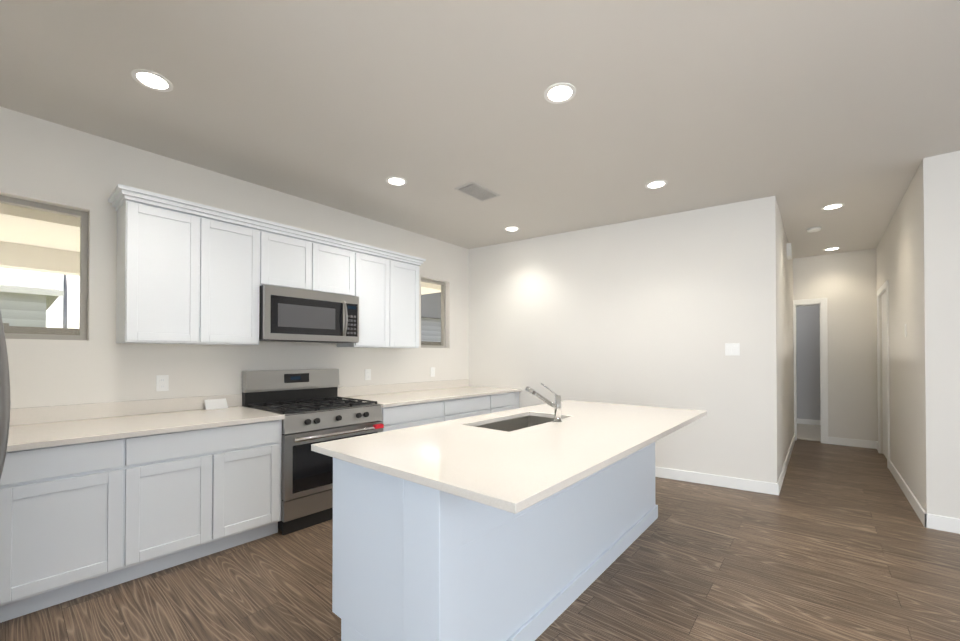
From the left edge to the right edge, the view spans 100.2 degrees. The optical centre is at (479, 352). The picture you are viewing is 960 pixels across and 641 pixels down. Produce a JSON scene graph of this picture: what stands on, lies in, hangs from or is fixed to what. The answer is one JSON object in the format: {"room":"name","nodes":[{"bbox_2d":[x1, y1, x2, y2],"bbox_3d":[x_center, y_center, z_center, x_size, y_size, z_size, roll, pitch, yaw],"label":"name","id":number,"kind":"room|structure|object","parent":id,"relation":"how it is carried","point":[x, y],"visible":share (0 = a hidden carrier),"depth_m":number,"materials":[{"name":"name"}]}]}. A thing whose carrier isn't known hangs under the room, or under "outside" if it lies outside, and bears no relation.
{"room":"kitchen","nodes":[
{"label":"kitchen","id":0,"kind":"room"},
{"bbox_2d":[10,394,241,425],"bbox_3d":[-2.686,0.386,2.507,0.020,0.100,2.180,0,-1,40],"label":"backsplash","id":1,"kind":"structure","parent":0,"relation":"attached to","point":[20,416],"depth_m":2.71,"materials":[{"name":"beige stone"}]},
{"bbox_2d":[0,107,468,408],"bbox_3d":[-2.900,-0.082,2.393,0.150,2.740,9.330,0,-1,40],"label":"wall","id":2,"kind":"structure","parent":0,"point":[48,162],"depth_m":2.90,"materials":[{"name":"paint"}]},
{"bbox_2d":[0,195,87,339],"bbox_3d":[-2.901,-0.514,2.435,0.050,0.865,0.746,0,-1,40],"label":"window","id":3,"kind":"structure","parent":2,"relation":"attached to","point":[83,270],"depth_m":2.61,"materials":[{"name":"grey"}]},
{"bbox_2d":[112,192,211,344],"bbox_3d":[-2.221,-0.527,2.826,0.328,0.929,0.460,0,-1,40],"label":"upper cabinet","id":4,"kind":"object","parent":2,"relation":"attached to","point":[191,273],"depth_m":2.70,"materials":[{"name":"white wood"}]},
{"bbox_2d":[156,375,168,390],"bbox_3d":[-2.328,0.225,2.943,0.008,0.116,0.072,0,-1,40],"label":"electrical outlet","id":5,"kind":"object","parent":2,"relation":"attached to","point":[162,382],"visible":1,"depth_m":2.94,"materials":[{"name":"white plastic"}]},
{"bbox_2d":[212,212,263,344],"bbox_3d":[-2.000,-0.525,3.087,0.328,0.929,0.460,0,-1,40],"label":"upper cabinet","id":6,"kind":"object","parent":2,"relation":"attached to","point":[237,245],"depth_m":3.03,"materials":[{"name":"white wood"}]},
{"bbox_2d":[264,224,319,291],"bbox_3d":[-1.696,-0.758,3.448,0.328,0.457,0.481,0,-1,40],"label":"upper cabinet","id":7,"kind":"object","parent":2,"relation":"attached to","point":[291,260],"depth_m":3.34,"materials":[{"name":"white wood"}]},
{"bbox_2d":[259,285,358,342],"bbox_3d":[-1.528,-0.310,3.540,0.461,0.429,0.837,0,-1,40],"label":"microwave","id":8,"kind":"object","parent":7,"relation":"attached to","point":[286,314],"visible":1,"depth_m":3.37,"materials":[{"name":"silver metal"}]},
{"bbox_2d":[320,240,355,295],"bbox_3d":[-1.461,-0.755,3.726,0.328,0.457,0.481,0,-1,40],"label":"upper cabinet","id":9,"kind":"object","parent":2,"relation":"attached to","point":[337,261],"depth_m":3.67,"materials":[{"name":"white wood"}]},
{"bbox_2d":[337,248,395,347],"bbox_3d":[-1.157,-0.516,4.083,0.328,0.929,0.461,0,-1,40],"label":"upper cabinet","id":10,"kind":"object","parent":2,"relation":"attached to","point":[375,271],"depth_m":3.99,"materials":[{"name":"white wood"}]},
{"bbox_2d":[365,369,370,379],"bbox_3d":[-1.194,0.236,4.282,0.008,0.116,0.072,0,-1,40],"label":"electrical outlet","id":11,"kind":"object","parent":2,"relation":"attached to","point":[367,374],"visible":1,"depth_m":4.28,"materials":[{"name":"white plastic"}]},
{"bbox_2d":[396,256,419,347],"bbox_3d":[-0.936,-0.514,4.344,0.328,0.929,0.461,0,-1,40],"label":"upper cabinet","id":12,"kind":"object","parent":2,"relation":"attached to","point":[407,271],"depth_m":4.29,"materials":[{"name":"white wood"}]},
{"bbox_2d":[431,367,434,376],"bbox_3d":[-0.587,0.243,4.999,0.008,0.116,0.072,0,-1,40],"label":"electrical outlet","id":13,"kind":"object","parent":2,"relation":"attached to","point":[432,371],"visible":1,"depth_m":5.00,"materials":[{"name":"white plastic"}]},
{"bbox_2d":[421,278,445,347],"bbox_3d":[-0.632,-0.489,5.115,0.050,0.868,0.491,0,-1,40],"label":"window","id":14,"kind":"structure","parent":2,"relation":"attached to","point":[443,314],"depth_m":5.26,"materials":[{"name":"grey"}]},
{"bbox_2d":[337,379,468,396],"bbox_3d":[-0.799,0.406,4.736,0.020,0.100,1.994,0,-1,40],"label":"backsplash","id":15,"kind":"structure","parent":0,"relation":"attached to","point":[384,389],"depth_m":4.58,"materials":[{"name":"beige stone"}]},
{"bbox_2d":[0,439,959,640],"bbox_3d":[2.368,1.338,2.389,8.180,0.100,16.150,0,-1,40],"label":"floor","id":16,"kind":"structure","parent":0,"point":[831,542],"depth_m":2.25,"materials":[{"name":"brown wood"}]},
{"bbox_2d":[0,310,9,478],"bbox_3d":[-1.890,0.386,1.025,0.835,1.780,0.892,0,-1,40],"label":"fridge","id":17,"kind":"object","parent":16,"relation":"on","point":[4,400],"visible":1,"depth_m":1.12,"materials":[{"name":"silver metal"}]},
{"bbox_2d":[0,454,15,622],"bbox_3d":[-2.667,0.872,1.935,0.783,0.822,0.530,0,-1,40],"label":"base cabinet","id":18,"kind":"object","parent":16,"relation":"on","point":[8,477],"depth_m":1.88,"materials":[{"name":"white wood"}]},
{"bbox_2d":[16,438,143,617],"bbox_3d":[-2.388,0.875,2.264,0.783,0.822,0.597,0,-1,40],"label":"base cabinet","id":19,"kind":"object","parent":16,"relation":"on","point":[95,497],"depth_m":2.06,"materials":[{"name":"white wood"}]},
{"bbox_2d":[6,406,283,453],"bbox_3d":[-2.385,0.449,2.251,0.810,0.030,2.180,0,-1,40],"label":"countertop","id":20,"kind":"structure","parent":19,"relation":"on","point":[37,435],"depth_m":2.39,"materials":[{"name":"beige stone"}]},
{"bbox_2d":[204,398,227,409],"bbox_3d":[-2.077,0.405,3.160,0.062,0.071,0.150,0,-1,40],"label":"packet","id":21,"kind":"object","parent":20,"relation":"on","point":[215,404],"visible":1,"depth_m":3.16,"materials":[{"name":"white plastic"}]},
{"bbox_2d":[144,418,284,575],"bbox_3d":[-1.986,0.879,2.739,0.783,0.822,0.914,0,-1,40],"label":"base cabinet","id":22,"kind":"object","parent":16,"relation":"on","point":[207,492],"depth_m":2.50,"materials":[{"name":"white wood"}]},
{"bbox_2d":[242,369,383,535],"bbox_3d":[-1.381,0.726,3.374,0.869,1.142,0.830,0,-1,40],"label":"range","id":23,"kind":"object","parent":16,"relation":"on","point":[311,406],"visible":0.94,"depth_m":3.09,"materials":[{"name":"silver metal"}]},
{"bbox_2d":[342,399,452,431],"bbox_3d":[-0.884,0.891,4.041,0.783,0.822,0.830,0,-1,40],"label":"base cabinet","id":24,"kind":"object","parent":16,"relation":"on","point":[417,414],"depth_m":3.78,"materials":[{"name":"white wood"}]},
{"bbox_2d":[341,387,512,406],"bbox_3d":[-0.497,0.469,4.480,0.810,0.030,1.994,0,-1,40],"label":"countertop","id":25,"kind":"structure","parent":24,"relation":"on","point":[395,398],"depth_m":4.21,"materials":[{"name":"beige stone"}]},
{"bbox_2d":[453,395,496,419],"bbox_3d":[-0.416,0.896,4.593,0.783,0.822,0.882,0,-1,40],"label":"base cabinet","id":26,"kind":"object","parent":16,"relation":"on","point":[484,404],"depth_m":4.41,"materials":[{"name":"white wood"}]},
{"bbox_2d":[330,440,657,640],"bbox_3d":[0.348,0.877,2.492,0.748,0.822,2.358,0,-1,40],"label":"kitchen island","id":27,"kind":"object","parent":16,"relation":"on","point":[532,523],"depth_m":1.67,"materials":[{"name":"white paint"}]},
{"bbox_2d":[311,400,706,515],"bbox_3d":[0.461,0.451,2.459,1.170,0.030,2.500,0,-1,40],"label":"island countertop","id":28,"kind":"structure","parent":27,"relation":"on","point":[516,470],"depth_m":1.80,"materials":[{"name":"beige stone"}]},
{"bbox_2d":[479,412,554,431],"bbox_3d":[0.262,0.576,2.594,0.384,0.242,0.764,0,-1,40],"label":"sink","id":29,"kind":"object","parent":28,"relation":"in","point":[512,421],"depth_m":2.87,"materials":[{"name":"silver metal"}]},
{"bbox_2d":[525,383,561,422],"bbox_3d":[0.406,0.316,2.612,0.056,0.240,0.324,0,-1,-36],"label":"faucet","id":30,"kind":"object","parent":28,"relation":"on","point":[556,406],"visible":1,"depth_m":2.51,"materials":[{"name":"silver metal"}]},
{"bbox_2d":[472,386,521,408],"bbox_3d":[0.186,0.887,5.284,0.810,0.853,0.121,0,-1,40],"label":"wedge","id":31,"kind":"object","parent":16,"relation":"on","point":[516,404],"visible":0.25,"depth_m":5.07,"materials":[{"name":"white"}]},
{"bbox_2d":[497,391,516,411],"bbox_3d":[-0.040,0.900,5.037,0.783,0.822,0.547,0,-1,40],"label":"base cabinet","id":32,"kind":"object","parent":16,"relation":"on","point":[504,402],"depth_m":4.86,"materials":[{"name":"white wood"}]},
{"bbox_2d":[655,467,777,494],"bbox_3d":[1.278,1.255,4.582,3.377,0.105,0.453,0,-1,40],"label":"baseboard","id":33,"kind":"structure","parent":16,"relation":"on","point":[695,477],"depth_m":3.90,"materials":[{"name":"white wood"}]},
{"bbox_2d":[797,423,820,441],"bbox_3d":[5.833,1.328,7.658,3.400,0.012,3.630,0,-1,40],"label":"floor","id":34,"kind":"structure","parent":16,"relation":"on","point":[808,432],"depth_m":6.59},
{"bbox_2d":[0,0,959,258],"bbox_3d":[2.368,-1.512,2.414,8.180,0.120,16.150,0,-1,40],"label":"ceiling","id":35,"kind":"structure","parent":0,"point":[804,112],"depth_m":2.31,"materials":[{"name":"paint"}]},
{"bbox_2d":[131,69,172,91],"bbox_3d":[-1.750,-1.452,2.146,0.176,0.004,0.176,0,-1,40],"label":"recessed light","id":36,"kind":"object","parent":35,"relation":"in","point":[154,80],"visible":1,"depth_m":2.14,"materials":[{"name":"white plastic"}]},
{"bbox_2d":[386,177,406,185],"bbox_3d":[-0.703,-1.441,3.382,0.176,0.004,0.176,0,-1,40],"label":"recessed light","id":37,"kind":"object","parent":35,"relation":"in","point":[397,181],"visible":1,"depth_m":3.38,"materials":[{"name":"white plastic"}]},
{"bbox_2d":[454,182,499,201],"bbox_3d":[-0.019,-1.435,3.603,0.220,0.012,0.380,0,-1,40],"label":"ceiling vent","id":38,"kind":"object","parent":35,"relation":"in","point":[477,191],"visible":1,"depth_m":3.58,"materials":[{"name":"grey metal"}]},
{"bbox_2d":[504,226,519,231],"bbox_3d":[0.369,-1.430,4.649,0.176,0.004,0.176,0,-1,40],"label":"recessed light","id":39,"kind":"object","parent":35,"relation":"attached to","point":[511,228],"visible":1,"depth_m":4.64,"materials":[{"name":"white plastic"}]},
{"bbox_2d":[544,83,575,103],"bbox_3d":[0.448,-1.451,2.251,0.176,0.004,0.176,0,-1,40],"label":"recessed light","id":40,"kind":"object","parent":35,"relation":"in","point":[558,93],"visible":1,"depth_m":2.25,"materials":[{"name":"white plastic"}]},
{"bbox_2d":[645,180,666,188],"bbox_3d":[1.512,-1.441,3.446,0.176,0.004,0.176,0,-1,40],"label":"recessed light","id":41,"kind":"object","parent":35,"relation":"in","point":[655,184],"visible":1,"depth_m":3.44,"materials":[{"name":"white plastic"}]},
{"bbox_2d":[807,227,820,232],"bbox_3d":[3.855,-1.417,4.634,0.130,0.030,0.130,0,-1,40],"label":"smoke detector","id":42,"kind":"object","parent":35,"relation":"attached to","point":[813,229],"visible":1,"depth_m":4.61,"materials":[{"name":"white plastic"}]},
{"bbox_2d":[824,247,839,250],"bbox_3d":[4.845,-1.423,5.525,0.176,0.004,0.176,0,-1,40],"label":"recessed light","id":43,"kind":"object","parent":35,"relation":"in","point":[834,248],"visible":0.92,"depth_m":5.54,"materials":[{"name":"white"}]},
{"bbox_2d":[821,203,844,209],"bbox_3d":[3.478,-1.436,3.957,0.176,0.004,0.176,0,-1,40],"label":"recessed light","id":44,"kind":"object","parent":35,"relation":"in","point":[832,206],"visible":1,"depth_m":3.95,"materials":[{"name":"white plastic"}]},
{"bbox_2d":[469,196,793,482],"bbox_3d":[2.235,-0.052,5.842,3.530,2.740,3.570,0,-1,40],"label":"wall block","id":45,"kind":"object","parent":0,"point":[660,311],"visible":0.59,"depth_m":4.24,"materials":[{"name":"paint"}]},
{"bbox_2d":[725,343,739,354],"bbox_3d":[2.424,-0.029,3.856,0.118,0.116,0.008,0,-1,33],"label":"light switch","id":46,"kind":"object","parent":45,"relation":"attached to","point":[732,348],"visible":1,"depth_m":3.85,"materials":[{"name":"white plastic"}]},
{"bbox_2d":[778,433,794,494],"bbox_3d":[3.724,1.257,4.848,0.014,0.105,3.144,0,-1,40],"label":"baseboard","id":47,"kind":"structure","parent":45,"relation":"attached to","point":[782,475],"depth_m":4.34,"materials":[{"name":"white wood"}]},
{"bbox_2d":[786,243,791,259],"bbox_3d":[3.822,-1.250,4.961,0.044,0.160,0.220,0,-1,40],"label":"door chime","id":48,"kind":"object","parent":45,"relation":"attached to","point":[789,249],"visible":1,"depth_m":4.88,"materials":[{"name":"white plastic"}]},
{"bbox_2d":[793,305,819,419],"bbox_3d":[5.810,-0.036,7.643,3.600,2.740,0.100,0,-1,40],"label":"wall","id":49,"kind":"structure","parent":0,"point":[808,355],"depth_m":7.38,"materials":[{"name":"grey paint"}]},
{"bbox_2d":[797,418,819,424],"bbox_3d":[5.774,1.281,7.588,3.400,0.105,0.014,0,-1,40],"label":"baseboard","id":50,"kind":"structure","parent":49,"relation":"attached to","point":[800,421],"depth_m":7.37,"materials":[{"name":"white wood"}]},
{"bbox_2d":[793,248,877,440],"bbox_3d":[5.117,-0.052,5.819,0.900,2.740,0.120,0,-1,40],"label":"wall","id":51,"kind":"structure","parent":0,"point":[844,283],"depth_m":5.67,"materials":[{"name":"paint"}]},
{"bbox_2d":[793,298,827,443],"bbox_3d":[4.917,0.264,5.974,0.390,2.110,0.138,0,-1,40],"label":"door frame","id":52,"kind":"structure","parent":51,"relation":"attached to","point":[822,302],"depth_m":5.84,"materials":[{"name":"white wood"}]},
{"bbox_2d":[828,437,877,449],"bbox_3d":[5.224,1.264,5.631,0.510,0.105,0.014,0,-1,40],"label":"baseboard","id":53,"kind":"structure","parent":51,"relation":"attached to","point":[831,440],"depth_m":5.62,"materials":[{"name":"white wood"}]},
{"bbox_2d":[876,173,919,502],"bbox_3d":[4.526,-0.065,4.309,0.150,2.740,3.250,0,-1,40],"label":"wall","id":54,"kind":"structure","parent":0,"point":[896,249],"depth_m":3.80,"materials":[{"name":"paint"}]},
{"bbox_2d":[877,280,889,468],"bbox_3d":[4.944,0.250,4.883,0.078,2.120,1.010,0,-1,40],"label":"door frame","id":55,"kind":"structure","parent":54,"relation":"attached to","point":[885,297],"depth_m":4.99,"materials":[{"name":"white wood"}]},
{"bbox_2d":[889,460,924,521],"bbox_3d":[3.955,1.247,3.750,0.014,0.105,1.983,0,-1,40],"label":"baseboard","id":56,"kind":"structure","parent":54,"relation":"attached to","point":[915,504],"depth_m":3.54,"materials":[{"name":"white wood"}]},
{"bbox_2d":[916,151,959,518],"bbox_3d":[4.782,-0.087,1.825,3.750,2.740,0.150,0,-1,40],"label":"wall","id":57,"kind":"structure","parent":0,"point":[918,257],"depth_m":2.94,"materials":[{"name":"paint"}]},
{"bbox_2d":[922,511,959,533],"bbox_3d":[4.666,1.230,1.805,3.614,0.105,0.014,0,-1,40],"label":"baseboard","id":58,"kind":"structure","parent":57,"relation":"attached to","point":[941,523],"depth_m":2.91,"materials":[{"name":"white wood"}]},
{"label":"outside","id":59,"kind":"structure","parent":0,"visible":0},
{"bbox_3d":[-21.174,1.641,24.383,56.160,0.280,90.000,0,-1,40],"label":"ground","id":60,"kind":"structure","parent":59,"visible":0},
{"bbox_2d":[0,270,63,326],"bbox_3d":[-19.841,-1.183,11.388,9.720,5.200,10.550,0,-1,40],"label":"house","id":61,"kind":"structure","parent":60,"relation":"on","point":[8,300],"depth_m":11.91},
{"bbox_2d":[63,275,67,327],"bbox_3d":[-21.615,-1.350,20.917,0.180,5.600,0.171,0,-1,40],"label":"pole","id":62,"kind":"object","parent":60,"relation":"on","point":[65,300],"depth_m":20.87,"materials":[{"name":"silver metal"}]},
{"bbox_2d":[0,203,440,294],"bbox_3d":[-3.763,-0.039,4.415,3.760,2.790,10.000,0,-1,40],"label":"patio cover","id":63,"kind":"object","parent":60,"relation":"on","point":[52,239],"depth_m":4.74,"materials":[{"name":"white"}]},
{"bbox_2d":[3,323,440,345],"bbox_3d":[-5.971,0.443,11.521,0.100,1.950,70.000,0,-1,40],"label":"fence","id":64,"kind":"object","parent":60,"relation":"on","point":[10,329],"depth_m":8.14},
{"bbox_2d":[421,292,440,341],"bbox_3d":[-6.055,-1.286,25.366,10.600,5.650,13.800,0,-1,40],"label":"house","id":65,"kind":"structure","parent":60,"relation":"on","point":[435,320],"depth_m":21.46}
]}

